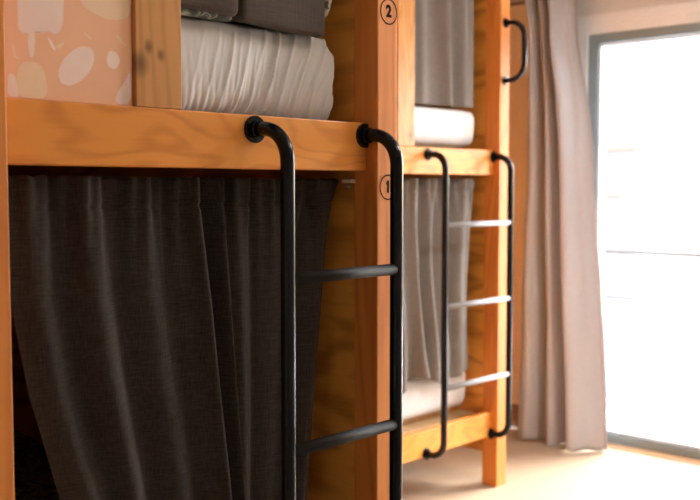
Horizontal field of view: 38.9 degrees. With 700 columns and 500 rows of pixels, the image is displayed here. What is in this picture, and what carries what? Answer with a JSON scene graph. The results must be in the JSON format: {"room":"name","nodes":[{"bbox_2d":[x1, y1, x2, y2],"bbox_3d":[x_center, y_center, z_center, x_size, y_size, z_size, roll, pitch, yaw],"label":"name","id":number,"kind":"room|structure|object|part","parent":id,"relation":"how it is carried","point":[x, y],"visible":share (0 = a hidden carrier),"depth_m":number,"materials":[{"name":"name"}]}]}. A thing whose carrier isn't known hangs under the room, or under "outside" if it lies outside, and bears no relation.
{"room":"dormitory","nodes":[
{"label":"dormitory","id":0,"kind":"room"},
{"bbox_2d":[402,428,699,499],"bbox_3d":[-0.358,1.278,1.831,6.500,0.120,7.075,3,5,43],"label":"floor","id":1,"kind":"structure","parent":0,"point":[534,470],"depth_m":4.57,"materials":[{"name":"beige"}]},
{"bbox_2d":[0,0,402,499],"bbox_3d":[-0.931,-0.122,2.425,2.074,2.600,0.953,3,5,43],"label":"bunk bed","id":2,"kind":"object","parent":1,"relation":"on","point":[88,87],"visible":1,"depth_m":1.87,"materials":[{"name":"brown wood"}]},
{"bbox_3d":[-0.551,-0.062,1.468,0.066,2.600,0.063,3,5,43],"label":"post","id":3,"kind":"part","parent":2,"relation":"part of","materials":[{"name":"brown wood"}]},
{"bbox_3d":[-0.454,-0.802,1.544,0.010,1.134,0.248,3,5,43],"label":"painted panel","id":4,"kind":"part","parent":2,"relation":"part of","materials":[{"name":"pink paint"}]},
{"bbox_2d":[8,175,245,499],"bbox_3d":[-0.355,0.344,1.761,0.055,0.952,0.519,3,5,42],"label":"curtain","id":5,"kind":"object","parent":2,"relation":"hanging from","point":[121,307],"visible":1,"depth_m":1.72,"materials":[{"name":"fabric"}]},
{"bbox_3d":[-0.259,-0.199,1.796,0.035,0.101,0.827,3,5,43],"label":"rail","id":6,"kind":"part","parent":2,"relation":"part of","materials":[{"name":"brown wood"}]},
{"bbox_2d":[181,15,333,119],"bbox_3d":[-0.945,-0.378,2.409,1.818,0.208,0.796,3,5,43],"label":"mattress","id":7,"kind":"object","parent":2,"relation":"on","point":[227,67],"visible":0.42,"depth_m":1.92,"materials":[{"name":"white fabric"}]},
{"bbox_2d":[181,0,237,21],"bbox_3d":[-0.508,-0.500,1.895,0.546,0.144,0.336,3,5,43],"label":"duvet","id":8,"kind":"object","parent":7,"relation":"on","point":[214,10],"visible":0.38,"depth_m":1.79,"materials":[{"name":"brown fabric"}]},
{"bbox_2d":[228,0,324,36],"bbox_3d":[-0.301,-0.521,2.085,0.487,0.168,0.222,3,5,43],"label":"folded blanket","id":9,"kind":"object","parent":7,"relation":"on","point":[303,17],"visible":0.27,"depth_m":1.93,"materials":[{"name":"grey fabric"}]},
{"bbox_2d":[324,0,331,17],"bbox_3d":[-0.183,-0.539,2.155,0.403,0.142,0.046,3,5,43],"label":"pillow","id":10,"kind":"object","parent":7,"relation":"on","point":[327,3],"visible":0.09,"depth_m":2.02,"materials":[{"name":"white fabric"}]},
{"bbox_2d":[180,176,338,499],"bbox_3d":[-0.177,0.329,2.014,0.046,0.951,0.438,3,5,43],"label":"curtain","id":11,"kind":"object","parent":2,"relation":"hanging from","point":[251,206],"visible":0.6,"depth_m":2.01,"materials":[{"name":"fabric"}]},
{"bbox_3d":[0.054,-0.103,2.119,0.066,2.600,0.063,3,5,43],"label":"post","id":12,"kind":"part","parent":2,"relation":"part of","materials":[{"name":"brown wood"}]},
{"bbox_2d":[396,0,526,486],"bbox_3d":[-0.324,-0.263,4.657,2.110,2.600,0.972,3,5,43],"label":"bunk bed","id":13,"kind":"object","parent":1,"relation":"on","point":[482,421],"visible":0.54,"depth_m":4.32,"materials":[{"name":"brown wood"}]},
{"bbox_2d":[402,372,465,419],"bbox_3d":[-0.392,0.591,4.768,1.802,0.199,0.791,3,5,43],"label":"mattress","id":14,"kind":"object","parent":13,"relation":"on","point":[422,396],"visible":0.11,"depth_m":4.22,"materials":[{"name":"white fabric"}]},
{"bbox_2d":[403,178,474,393],"bbox_3d":[0.289,0.146,4.076,0.083,0.886,0.746,3,5,43],"label":"curtain","id":15,"kind":"object","parent":13,"relation":"hanging from","point":[422,197],"visible":0.49,"depth_m":4.12,"materials":[{"name":"beige fabric"}]},
{"bbox_2d":[414,105,473,147],"bbox_3d":[-0.360,-0.549,4.645,1.802,0.173,0.760,3,5,43],"label":"mattress","id":16,"kind":"object","parent":13,"relation":"on","point":[439,127],"visible":0.27,"depth_m":4.15,"materials":[{"name":"white fabric"}]},
{"bbox_2d":[415,0,473,107],"bbox_3d":[0.363,-1.015,4.078,0.063,0.830,0.516,3,5,43],"label":"curtain","id":17,"kind":"object","parent":13,"relation":"hanging from","point":[444,29],"visible":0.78,"depth_m":4.10,"materials":[{"name":"beige fabric"}]},
{"bbox_3d":[-0.077,-0.335,5.000,1.842,2.400,0.015,3,5,43],"label":"panel","id":18,"kind":"part","parent":13,"relation":"part of","materials":[{"name":"orange wood"}]},
{"bbox_3d":[0.334,-0.364,4.039,0.035,0.109,0.828,3,5,43],"label":"rail","id":19,"kind":"part","parent":13,"relation":"part of","materials":[{"name":"brown wood"}]},
{"bbox_3d":[0.334,0.792,4.112,0.035,0.108,0.828,3,5,43],"label":"rail","id":20,"kind":"part","parent":13,"relation":"part of","materials":[{"name":"brown wood"}]},
{"bbox_3d":[0.646,-0.245,4.372,0.079,2.600,0.072,3,5,43],"label":"post","id":21,"kind":"part","parent":13,"relation":"part of","materials":[{"name":"brown wood"}]},
{"bbox_3d":[0.715,-0.859,4.269,0.110,0.291,0.042,3,5,43],"label":"grab handle","id":22,"kind":"part","parent":13,"relation":"part of","materials":[{"name":"black metal"}]},
{"bbox_2d":[607,442,699,464],"bbox_3d":[2.156,1.085,4.367,2.693,0.066,0.077,3,5,43],"label":"trim","id":23,"kind":"structure","parent":1,"relation":"on","point":[610,445],"depth_m":4.94,"materials":[{"name":"brown wood"}]},
{"bbox_2d":[509,0,699,404],"bbox_3d":[2.156,-0.260,4.450,6.300,2.620,0.230,3,5,43],"label":"wall","id":24,"kind":"structure","parent":0,"point":[584,7],"depth_m":5.38,"materials":[{"name":"beige paint"}]},
{"bbox_2d":[511,403,518,426],"bbox_3d":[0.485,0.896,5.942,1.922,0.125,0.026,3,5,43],"label":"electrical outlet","id":25,"kind":"object","parent":24,"relation":"attached to","point":[514,407],"depth_m":5.52,"materials":[{"name":"plastic"}]},
{"bbox_2d":[588,22,699,459],"bbox_3d":[2.212,-0.004,4.360,2.573,2.120,0.090,3,5,43],"label":"window frame","id":26,"kind":"structure","parent":24,"relation":"attached to","point":[598,43],"depth_m":5.11,"materials":[{"name":"grey metal"}]},
{"bbox_2d":[511,399,699,445],"bbox_3d":[2.533,1.096,4.869,9.000,0.180,0.770,3,5,43],"label":"trim","id":27,"kind":"structure","parent":0,"point":[676,425],"depth_m":5.77,"materials":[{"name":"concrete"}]},
{"bbox_2d":[604,249,699,412],"bbox_3d":[2.848,0.531,5.016,9.215,0.930,0.055,3,5,43],"label":"balcony railing","id":28,"kind":"object","parent":27,"relation":"on","point":[617,251],"visible":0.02,"depth_m":5.95,"materials":[{"name":"white metal"}]},
{"bbox_3d":[2.778,0.074,5.069,9.000,0.025,0.030,3,5,43],"label":"rail","id":29,"kind":"part","parent":28,"relation":"part of","materials":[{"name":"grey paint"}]},
{"bbox_3d":[2.780,0.359,5.089,9.000,0.015,0.015,3,5,43],"label":"rail","id":30,"kind":"part","parent":28,"relation":"part of","materials":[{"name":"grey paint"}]},
{"bbox_3d":[2.757,0.984,5.104,9.000,0.014,0.020,3,5,43],"label":"rail","id":31,"kind":"part","parent":28,"relation":"part of","materials":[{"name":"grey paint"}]},
{"label":"outside","id":32,"kind":"structure","parent":0,"visible":0},
{"bbox_3d":[21.310,5.893,25.460,80.000,0.300,54.300,3,5,43],"label":"ground","id":33,"kind":"structure","parent":32,"visible":0},
{"bbox_2d":[603,37,699,409],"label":"window","id":34,"kind":"structure","parent":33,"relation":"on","point":[652,349],"depth_m":12.27,"materials":[{"name":"glass"}]},
{"bbox_3d":[1.967,-1.543,4.128,3.450,0.018,0.030,3,5,43],"label":"track","id":35,"kind":"object","parent":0,"visible":0},
{"bbox_2d":[518,0,606,451],"bbox_3d":[1.078,-0.288,5.036,0.503,2.597,0.194,3,5,43],"label":"drape","id":36,"kind":"object","parent":35,"relation":"hanging from","point":[563,399],"visible":1,"depth_m":5.00,"materials":[{"name":"beige fabric"}]}
]}

